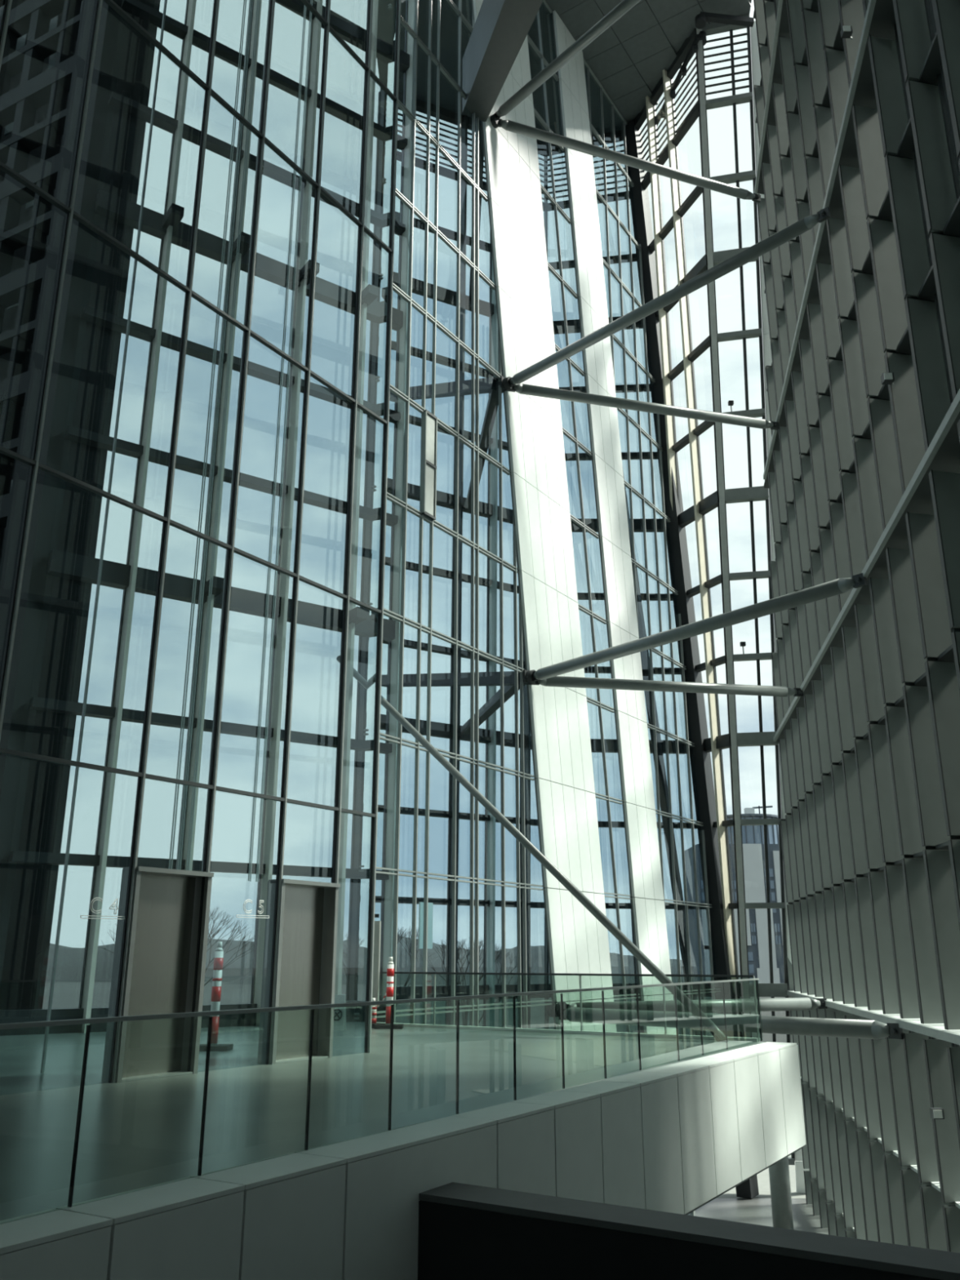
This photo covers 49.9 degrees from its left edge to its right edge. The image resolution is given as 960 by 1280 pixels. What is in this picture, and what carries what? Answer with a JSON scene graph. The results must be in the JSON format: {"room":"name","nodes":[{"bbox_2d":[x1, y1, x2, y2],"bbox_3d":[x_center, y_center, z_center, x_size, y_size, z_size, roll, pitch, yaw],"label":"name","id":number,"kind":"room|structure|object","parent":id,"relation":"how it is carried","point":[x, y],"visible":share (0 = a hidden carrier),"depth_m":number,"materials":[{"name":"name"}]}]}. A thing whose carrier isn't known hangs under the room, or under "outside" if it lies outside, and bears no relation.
{"room":"building atrium","nodes":[
{"label":"building atrium","id":0,"kind":"room"},
{"bbox_2d":[0,0,160,1009],"bbox_3d":[-16.755,-6.309,29.387,16.000,47.310,1.700,-9,-19,27],"label":"wall","id":1,"kind":"structure","parent":0,"point":[45,57],"depth_m":25.73,"materials":[{"name":"black metal"}]},
{"bbox_2d":[0,0,400,1083],"bbox_3d":[-4.551,-8.964,18.719,3.291,31.125,19.523,-6,-18,19],"label":"wall","id":2,"kind":"structure","parent":0,"point":[382,417],"depth_m":17.18,"materials":[{"name":"grey metal"}]},
{"bbox_2d":[80,897,124,919],"bbox_3d":[-4.802,3.428,13.177,0.013,0.266,0.676,-11,-20,31],"label":"sign","id":3,"kind":"object","parent":2,"relation":"attached to","point":[113,906],"visible":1,"depth_m":13.16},
{"bbox_2d":[101,866,213,1083],"bbox_3d":[-4.269,4.428,13.812,0.330,2.640,1.310,-11,-20,31],"label":"door","id":4,"kind":"structure","parent":2,"relation":"in","point":[162,950],"depth_m":13.90,"materials":[{"name":"metal"}]},
{"bbox_2d":[235,899,269,918],"bbox_3d":[-3.360,3.991,15.318,0.013,0.266,0.676,-11,-20,32],"label":"sign","id":5,"kind":"object","parent":2,"relation":"attached to","point":[246,900],"visible":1,"depth_m":15.30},
{"bbox_2d":[248,4,305,880],"bbox_3d":[-3.832,-7.386,20.581,0.023,23.800,0.023,0,-17,0],"label":"rope","id":6,"kind":"object","parent":2,"relation":"hanging from","point":[304,5],"visible":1,"depth_m":19.24,"materials":[{"name":"metal"}]},
{"bbox_2d":[249,5,306,881],"bbox_3d":[-3.825,-7.355,20.679,0.023,23.800,0.023,0,-17,0],"label":"rope","id":7,"kind":"object","parent":2,"relation":"hanging from","point":[305,6],"visible":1,"depth_m":19.36,"materials":[{"name":"metal"}]},
{"bbox_2d":[255,0,311,881],"bbox_3d":[-3.734,-7.341,20.725,0.023,23.800,0.023,0,-17,0],"label":"rope","id":8,"kind":"object","parent":2,"relation":"hanging from","point":[310,0],"visible":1,"depth_m":19.41,"materials":[{"name":"metal"}]},
{"bbox_2d":[257,0,312,882],"bbox_3d":[-3.727,-7.311,20.823,0.023,23.800,0.023,0,-17,0],"label":"rope","id":9,"kind":"object","parent":2,"relation":"hanging from","point":[312,0],"visible":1,"depth_m":19.53,"materials":[{"name":"metal"}]},
{"bbox_2d":[257,879,340,1064],"bbox_3d":[-2.775,5.101,16.002,0.330,2.640,1.320,-11,-20,31],"label":"door","id":10,"kind":"structure","parent":2,"relation":"in","point":[306,959],"depth_m":16.12,"materials":[{"name":"metal"}]},
{"bbox_2d":[0,0,415,1035],"bbox_3d":[-5.867,-7.434,27.698,9.154,46.430,1.132,12,-21,-34],"label":"wall","id":11,"kind":"structure","parent":0,"point":[167,227],"depth_m":26.86,"materials":[{"name":"metal"}]},
{"bbox_2d":[336,655,728,1041],"bbox_3d":[0.376,3.928,23.373,10.456,9.228,0.179,-12,-21,35],"label":"suspension rod","id":12,"kind":"object","parent":11,"relation":"attached to","point":[718,1035],"visible":0.96,"depth_m":22.05,"materials":[{"name":"paint"}]},
{"bbox_2d":[0,1022,763,1221],"bbox_3d":[-6.623,5.658,13.218,14.668,0.060,26.080,-10,-20,30],"label":"floor","id":13,"kind":"structure","parent":0,"point":[137,1134],"depth_m":11.64,"materials":[{"name":"concrete"}]},
{"bbox_2d":[40,0,167,1073],"bbox_3d":[-5.915,-7.773,18.125,0.040,28.500,0.030,-11,-20,31],"label":"column","id":14,"kind":"structure","parent":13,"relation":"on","point":[76,776],"depth_m":15.99,"materials":[{"name":"grey metal"}]},
{"bbox_2d":[168,0,244,868],"bbox_3d":[-4.675,-6.582,18.599,0.023,26.500,0.023,0,-17,0],"label":"rope","id":15,"kind":"object","parent":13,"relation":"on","point":[244,0],"visible":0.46,"depth_m":17.48,"materials":[{"name":"metal"}]},
{"bbox_2d":[170,0,246,869],"bbox_3d":[-4.671,-6.553,18.693,0.023,26.500,0.023,0,-17,0],"label":"rope","id":16,"kind":"object","parent":13,"relation":"on","point":[246,0],"visible":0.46,"depth_m":17.61,"materials":[{"name":"metal"}]},
{"bbox_2d":[175,0,251,869],"bbox_3d":[-4.881,-7.201,19.991,0.040,28.500,0.030,-11,-20,31],"label":"rail","id":17,"kind":"object","parent":13,"relation":"on","point":[250,0],"visible":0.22,"depth_m":18.75,"materials":[{"name":"grey metal"}]},
{"bbox_2d":[177,0,251,869],"bbox_3d":[-4.582,-6.540,18.735,0.023,26.500,0.023,0,-17,0],"label":"rope","id":18,"kind":"object","parent":13,"relation":"on","point":[251,0],"visible":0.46,"depth_m":17.64,"materials":[{"name":"metal"}]},
{"bbox_2d":[179,0,253,869],"bbox_3d":[-4.578,-6.511,18.829,0.023,26.500,0.023,0,-17,0],"label":"rope","id":19,"kind":"object","parent":13,"relation":"on","point":[252,0],"visible":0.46,"depth_m":17.75,"materials":[{"name":"metal"}]},
{"bbox_2d":[199,942,233,1051],"bbox_3d":[-4.500,6.056,17.598,0.600,1.750,0.440,0,-17,0],"label":"delineator post","id":20,"kind":"object","parent":13,"relation":"on","point":[219,953],"visible":0.94,"depth_m":17.52,"materials":[{"name":"red plastic"}]},
{"bbox_2d":[186,0,257,870],"bbox_3d":[-4.490,-6.498,18.871,0.023,26.500,0.023,0,-17,0],"label":"rope","id":21,"kind":"object","parent":13,"relation":"on","point":[257,0],"visible":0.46,"depth_m":17.79,"materials":[{"name":"metal"}]},
{"bbox_2d":[187,0,259,870],"bbox_3d":[-4.485,-6.469,18.965,0.023,26.500,0.023,0,-17,0],"label":"rope","id":22,"kind":"object","parent":13,"relation":"on","point":[259,0],"visible":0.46,"depth_m":17.90,"materials":[{"name":"metal"}]},
{"bbox_2d":[201,0,270,871],"bbox_3d":[-4.725,-6.915,20.920,0.040,28.500,0.030,-11,-20,31],"label":"rail","id":23,"kind":"object","parent":13,"relation":"on","point":[268,0],"visible":0.22,"depth_m":19.81,"materials":[{"name":"grey metal"}]},
{"bbox_2d":[333,994,346,1031],"bbox_3d":[-3.050,7.986,22.131,0.340,0.720,0.400,0,-17,0],"label":"sign","id":24,"kind":"object","parent":13,"relation":"on","point":[340,1013],"visible":0.61,"depth_m":22.00,"materials":[{"name":"white plastic"}]},
{"bbox_2d":[364,910,381,1022],"bbox_3d":[-2.520,7.562,23.866,0.380,2.550,0.271,0,-17,0],"label":"tall cabinet","id":25,"kind":"object","parent":13,"relation":"on","point":[375,988],"visible":0.24,"depth_m":23.82,"materials":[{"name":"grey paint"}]},
{"bbox_2d":[364,997,386,1028],"bbox_3d":[-2.380,8.298,22.977,0.600,0.620,0.440,0,-17,0],"label":"delineator post","id":26,"kind":"object","parent":13,"relation":"on","point":[374,1007],"visible":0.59,"depth_m":22.90,"materials":[{"name":"red plastic"}]},
{"bbox_2d":[374,956,403,1029],"bbox_3d":[-1.990,7.789,22.819,0.600,1.500,0.440,0,-17,0],"label":"delineator post","id":27,"kind":"object","parent":13,"relation":"on","point":[390,966],"visible":0.91,"depth_m":22.74,"materials":[{"name":"red plastic"}]},
{"bbox_2d":[376,971,759,1041],"bbox_3d":[1.369,7.577,21.565,9.309,1.170,0.285,-11,-20,32],"label":"glass balustrade","id":28,"kind":"object","parent":13,"relation":"on","point":[460,1027],"visible":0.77,"depth_m":21.09,"materials":[{"name":"clear glass"}]},
{"bbox_2d":[0,1041,805,1279],"bbox_3d":[-6.977,6.128,12.076,15.049,1.690,28.080,-10,-20,30],"label":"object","id":29,"kind":"object","parent":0,"point":[677,1137],"visible":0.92,"depth_m":8.58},
{"bbox_2d":[0,977,762,1207],"bbox_3d":[-0.429,4.022,9.949,0.281,1.089,21.963,-10,-20,30],"label":"glass balustrade","id":30,"kind":"object","parent":29,"relation":"on","point":[104,1020],"visible":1,"depth_m":8.46,"materials":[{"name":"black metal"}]},
{"bbox_2d":[346,85,549,1028],"bbox_3d":[-0.370,-2.775,42.875,9.266,46.430,2.396,13,-21,-36],"label":"wall","id":31,"kind":"structure","parent":0,"point":[490,736],"depth_m":42.09,"materials":[{"name":"metal"}]},
{"bbox_2d":[354,0,720,1035],"bbox_3d":[3.885,-4.152,38.032,0.249,46.260,24.433,-11,-20,31],"label":"wall","id":32,"kind":"structure","parent":0,"point":[549,626],"depth_m":35.53,"materials":[{"name":"glass"}]},
{"bbox_2d":[417,902,432,948],"bbox_3d":[-1.401,7.371,26.653,0.040,1.150,0.560,-11,-20,31],"label":"notice board","id":33,"kind":"object","parent":32,"relation":"attached to","point":[420,904],"visible":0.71,"depth_m":26.62,"materials":[{"name":"paint"}]},
{"bbox_2d":[421,409,437,520],"bbox_3d":[-1.445,-5.038,29.643,0.100,3.270,0.560,-11,-20,31],"label":"window","id":34,"kind":"structure","parent":32,"relation":"in","point":[429,421],"depth_m":29.61,"materials":[{"name":"glass"}]},
{"bbox_2d":[389,377,497,401],"bbox_3d":[-1.572,-9.316,38.571,0.400,4.314,8.781,10,-20,-29],"label":"brace","id":35,"kind":"object","parent":32,"relation":"attached to","point":[486,385],"visible":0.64,"depth_m":37.30,"materials":[{"name":"metal"}]},
{"bbox_2d":[381,671,524,687],"bbox_3d":[-1.217,1.383,35.856,0.400,1.992,8.188,13,-21,-36],"label":"brace","id":36,"kind":"object","parent":32,"relation":"attached to","point":[485,678],"visible":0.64,"depth_m":34.92,"materials":[{"name":"metal"}]},
{"bbox_2d":[469,120,484,301],"bbox_3d":[-0.151,-16.924,41.816,0.320,0.620,10.891,1,-17,-2],"label":"brace","id":37,"kind":"object","parent":32,"relation":"attached to","point":[481,140],"visible":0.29,"depth_m":39.26,"materials":[{"name":"metal"}]},
{"bbox_2d":[489,113,499,128],"bbox_3d":[0.424,-18.423,36.761,0.470,0.440,0.560,-11,-20,31],"label":"boss","id":38,"kind":"object","parent":32,"relation":"attached to","point":[494,121],"visible":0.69,"depth_m":36.55,"materials":[{"name":"metal"}]},
{"bbox_2d":[462,0,542,121],"bbox_3d":[1.342,-20.819,31.682,1.314,2.400,10.413,6,-18,-19],"label":"girder","id":39,"kind":"object","parent":32,"relation":"attached to","point":[500,29],"visible":1,"depth_m":33.80,"materials":[{"name":"metal"}]},
{"bbox_2d":[495,375,511,392],"bbox_3d":[0.834,-8.488,34.368,0.470,0.440,0.560,-11,-20,31],"label":"boss","id":40,"kind":"object","parent":32,"relation":"attached to","point":[504,383],"visible":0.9,"depth_m":34.16,"materials":[{"name":"metal"}]},
{"bbox_2d":[465,386,498,511],"bbox_3d":[0.061,-7.087,39.189,0.320,0.370,10.007,2,-17,-6],"label":"brace","id":41,"kind":"object","parent":40,"relation":"attached to","point":[493,400],"visible":0.71,"depth_m":37.26,"materials":[{"name":"metal"}]},
{"bbox_2d":[518,669,535,685],"bbox_3d":[1.516,1.188,32.493,0.470,0.440,0.560,-11,-20,31],"label":"boss","id":42,"kind":"object","parent":32,"relation":"attached to","point":[527,675],"visible":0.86,"depth_m":32.28,"materials":[{"name":"metal"}]},
{"bbox_2d":[462,684,519,734],"bbox_3d":[0.363,2.407,36.805,0.320,0.520,8.989,4,-17,-11],"label":"brace","id":43,"kind":"object","parent":42,"relation":"attached to","point":[493,704],"visible":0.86,"depth_m":36.35,"materials":[{"name":"metal"}]},
{"bbox_2d":[546,1001,566,1017],"bbox_3d":[2.308,11.008,30.749,0.470,0.440,0.560,-11,-20,31],"label":"boss","id":44,"kind":"object","parent":32,"relation":"attached to","point":[554,1010],"visible":0.71,"depth_m":30.58,"materials":[{"name":"metal"}]},
{"bbox_2d":[493,0,640,119],"bbox_3d":[4.529,-19.792,32.221,0.337,0.659,12.429,14,-22,-38],"label":"strut","id":45,"kind":"object","parent":32,"relation":"attached to","point":[624,6],"visible":1,"depth_m":33.95,"materials":[{"name":"paint"}]},
{"bbox_2d":[497,118,760,202],"bbox_3d":[5.495,-17.502,37.716,10.387,1.482,0.340,4,-18,-13],"label":"strut","id":46,"kind":"object","parent":32,"relation":"attached to","point":[508,125],"visible":1,"depth_m":37.57,"materials":[{"name":"paint"}]},
{"bbox_2d":[506,383,779,430],"bbox_3d":[5.764,-8.021,35.548,10.126,0.340,0.340,5,-18,-15],"label":"strut","id":47,"kind":"object","parent":32,"relation":"attached to","point":[522,388],"visible":0.99,"depth_m":35.37,"materials":[{"name":"paint"}]},
{"bbox_2d":[509,206,831,386],"bbox_3d":[4.849,-9.645,30.178,0.338,0.566,11.716,15,-23,-40],"label":"strut","id":48,"kind":"object","parent":32,"relation":"attached to","point":[803,225],"visible":1,"depth_m":29.18,"materials":[{"name":"paint"}]},
{"bbox_2d":[564,997,827,1013],"bbox_3d":[6.610,11.197,31.532,8.692,0.468,0.380,3,-17,-11],"label":"strut","id":49,"kind":"object","parent":32,"relation":"attached to","point":[710,1006],"visible":0.77,"depth_m":31.57,"materials":[{"name":"paint"}]},
{"bbox_2d":[559,1007,903,1039],"bbox_3d":[5.771,9.814,26.569,0.397,0.461,10.997,13,-21,-36],"label":"strut","id":50,"kind":"object","parent":32,"relation":"attached to","point":[822,1027],"visible":0.89,"depth_m":25.22,"materials":[{"name":"paint"}]},
{"bbox_2d":[377,0,751,145],"bbox_3d":[4.405,-26.628,44.670,19.097,0.730,13.047,-8,-19,25],"label":"ceiling","id":51,"kind":"structure","parent":0,"point":[629,58],"depth_m":45.33,"materials":[{"name":"grey metal"}]},
{"bbox_2d":[544,129,715,1033],"bbox_3d":[6.935,-2.069,45.176,8.220,46.430,4.455,3,-17,-11],"label":"wall","id":52,"kind":"structure","parent":0,"point":[573,326],"depth_m":46.04,"materials":[{"name":"metal"}]},
{"bbox_2d":[634,28,742,1037],"bbox_3d":[8.695,-2.622,43.374,3.287,46.430,11.688,-2,-17,8],"label":"wall","id":53,"kind":"structure","parent":0,"point":[715,744],"depth_m":45.12,"materials":[{"name":"metal"}]},
{"bbox_2d":[622,465,700,1035],"bbox_3d":[6.679,-1.985,44.306,0.320,45.800,10.720,-11,-20,31],"label":"column","id":54,"kind":"structure","parent":53,"relation":"attached to","point":[645,659],"depth_m":43.27,"materials":[{"name":"metal"}]},
{"bbox_2d":[656,34,700,125],"bbox_3d":[8.689,-24.692,46.549,0.237,0.470,5.842,4,-17,-11],"label":"track rail","id":55,"kind":"object","parent":53,"relation":"attached to","point":[694,48],"visible":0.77,"depth_m":45.29,"materials":[{"name":"black metal"}]},
{"bbox_2d":[689,1210,695,1216],"bbox_3d":[6.876,18.383,34.922,0.140,3.350,1.440,-11,-20,31],"label":"door","id":56,"kind":"structure","parent":53,"relation":"in","point":[692,1213],"depth_m":35.09,"materials":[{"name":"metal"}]},
{"bbox_2d":[417,1182,959,1279],"bbox_3d":[2.755,6.242,6.126,7.533,4.600,0.516,-11,-20,31],"label":"parapet","id":57,"kind":"object","parent":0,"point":[466,1232],"visible":1,"depth_m":7.62,"materials":[{"name":"black metal"}]},
{"bbox_2d":[694,13,795,1164],"bbox_3d":[11.214,-2.758,42.932,2.296,46.430,12.014,-2,-17,8],"label":"wall","id":58,"kind":"structure","parent":0,"point":[750,494],"depth_m":43.05,"materials":[{"name":"paint"}]},
{"bbox_2d":[694,11,754,45],"bbox_3d":[10.244,-25.836,43.706,2.512,0.750,1.625,0,-17,0],"label":"rail","id":59,"kind":"object","parent":58,"relation":"attached to","point":[700,20],"visible":0.93,"depth_m":43.22,"materials":[{"name":"black metal"}]},
{"bbox_2d":[699,11,754,26],"bbox_3d":[10.350,-26.040,43.298,2.350,0.240,0.238,2,-17,-7],"label":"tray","id":60,"kind":"object","parent":59,"relation":"on","point":[709,17],"depth_m":43.23,"materials":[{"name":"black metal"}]},
{"bbox_2d":[728,400,733,411],"bbox_3d":[10.567,-9.800,43.420,0.200,0.540,0.160,0,-17,0],"label":"sensor","id":61,"kind":"object","parent":58,"relation":"on","point":[731,403],"visible":1,"depth_m":43.40,"materials":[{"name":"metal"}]},
{"bbox_2d":[739,641,746,653],"bbox_3d":[10.928,0.350,42.851,0.200,0.540,0.160,0,-17,0],"label":"sensor","id":62,"kind":"object","parent":58,"relation":"on","point":[743,644],"visible":1,"depth_m":42.83,"materials":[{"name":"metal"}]},
{"bbox_2d":[688,1198,828,1234],"bbox_3d":[2.000,14.999,17.886,28.000,0.120,47.000,0,-17,0],"label":"floor","id":63,"kind":"structure","parent":0,"point":[758,1211],"depth_m":38.10,"materials":[{"name":"grey concrete"}]},
{"bbox_2d":[622,120,759,1198],"bbox_3d":[8.946,-1.388,45.230,0.600,47.200,6.780,-11,-20,31],"label":"column","id":64,"kind":"structure","parent":63,"relation":"on","point":[677,544],"depth_m":44.83,"materials":[{"name":"black metal"}]},
{"bbox_2d":[768,1156,794,1230],"bbox_3d":[10.000,17.544,34.574,0.840,4.750,0.840,0,-17,0],"label":"round column","id":65,"kind":"structure","parent":63,"relation":"on","point":[779,1172],"depth_m":34.07,"materials":[{"name":"paint"}]},
{"bbox_2d":[750,0,959,1253],"bbox_3d":[10.615,-4.648,30.708,1.695,49.470,37.979,-3,-17,9],"label":"wall","id":66,"kind":"structure","parent":0,"point":[861,474],"depth_m":24.70,"materials":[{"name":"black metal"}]},
{"bbox_2d":[529,675,803,697],"bbox_3d":[6.126,1.501,33.308,9.321,0.411,0.340,3,-17,-11],"label":"strut","id":67,"kind":"object","parent":66,"relation":"attached to","point":[557,681],"visible":0.81,"depth_m":33.17,"materials":[{"name":"paint"}]},
{"bbox_2d":[533,573,866,680],"bbox_3d":[5.248,-0.118,28.172,0.357,0.394,11.595,13,-22,-37],"label":"strut","id":68,"kind":"object","parent":66,"relation":"attached to","point":[842,585],"visible":0.99,"depth_m":27.05,"materials":[{"name":"paint"}]},
{"bbox_2d":[840,25,852,39],"bbox_3d":[8.156,-13.473,22.900,0.260,0.180,0.242,0,-17,0],"label":"spot lamp","id":69,"kind":"object","parent":66,"relation":"attached to","point":[846,32],"visible":1,"depth_m":22.82,"materials":[{"name":"metal"}]},
{"bbox_2d":[880,372,894,385],"bbox_3d":[8.213,-5.244,20.741,0.260,0.180,0.242,0,-17,0],"label":"spot lamp","id":70,"kind":"object","parent":66,"relation":"attached to","point":[886,378],"visible":1,"depth_m":20.65,"materials":[{"name":"metal"}]},
{"bbox_2d":[929,1107,944,1119],"bbox_3d":[8.726,9.016,19.658,0.260,0.180,0.242,0,-17,0],"label":"spot lamp","id":71,"kind":"object","parent":66,"relation":"attached to","point":[935,1113],"visible":1,"depth_m":19.56,"materials":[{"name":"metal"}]},
{"label":"outside","id":72,"kind":"structure","parent":0,"visible":0},
{"bbox_3d":[10.000,26.085,53.710,100.000,0.050,6.000,0,-17,0],"label":"road","id":73,"kind":"object","parent":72,"visible":0},
{"bbox_2d":[98,906,254,986],"bbox_3d":[-17.017,20.996,57.695,9.464,12.127,5.462,3,-17,-8],"label":"bare tree","id":74,"kind":"object","parent":73,"relation":"on","point":[209,936],"visible":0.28,"depth_m":59.06,"materials":[{"name":"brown plant"}]},
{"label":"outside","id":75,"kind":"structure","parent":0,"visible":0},
{"bbox_2d":[42,981,959,1045],"bbox_3d":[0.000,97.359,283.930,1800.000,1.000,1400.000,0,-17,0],"label":"ground","id":76,"kind":"structure","parent":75,"point":[65,994],"depth_m":209.39,"materials":[{"name":"concrete"}]},
{"bbox_2d":[45,938,253,982],"bbox_3d":[-340.000,131.748,451.203,560.000,31.527,100.000,0,-17,0],"label":"trees","id":77,"kind":"object","parent":76,"relation":"on","point":[69,964],"visible":0.23,"depth_m":422.46,"materials":[{"name":"grey plant"}]},
{"bbox_2d":[223,936,684,984],"bbox_3d":[2.500,126.250,411.049,185.000,18.471,100.000,0,-17,0],"label":"trees","id":78,"kind":"object","parent":76,"relation":"on","point":[537,953],"visible":0.17,"depth_m":382.50,"materials":[{"name":"grey plant"}]},
{"bbox_2d":[684,805,788,989],"bbox_3d":[76.250,75.230,302.910,27.500,52.550,23.100,0,-17,0],"label":"office tower","id":79,"kind":"structure","parent":76,"relation":"on","point":[753,836],"depth_m":292.77,"materials":[{"name":"stone"}]},
{"bbox_3d":[15.000,30.550,70.384,150.000,1.300,27.500,0,-17,0],"label":"grass bank","id":80,"kind":"object","parent":76,"relation":"on","visible":0},
{"bbox_2d":[342,926,437,1006],"bbox_3d":[-6.362,22.712,61.751,6.443,11.229,8.552,-4,-18,13],"label":"bare tree","id":81,"kind":"object","parent":80,"relation":"on","point":[401,937],"visible":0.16,"depth_m":63.44,"materials":[{"name":"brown plant"}]},
{"bbox_2d":[418,937,535,1026],"bbox_3d":[0.123,22.381,59.208,6.571,10.370,4.762,-10,-20,29],"label":"bare tree","id":82,"kind":"object","parent":80,"relation":"on","point":[464,1023],"visible":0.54,"depth_m":60.15,"materials":[{"name":"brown plant"}]},
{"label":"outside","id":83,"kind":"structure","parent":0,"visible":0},
{"bbox_2d":[716,1155,805,1198],"bbox_3d":[10.000,23.337,44.877,100.000,0.120,11.500,0,-17,0],"label":"pavement","id":84,"kind":"structure","parent":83,"point":[763,1180],"depth_m":42.36,"materials":[{"name":"white concrete"}]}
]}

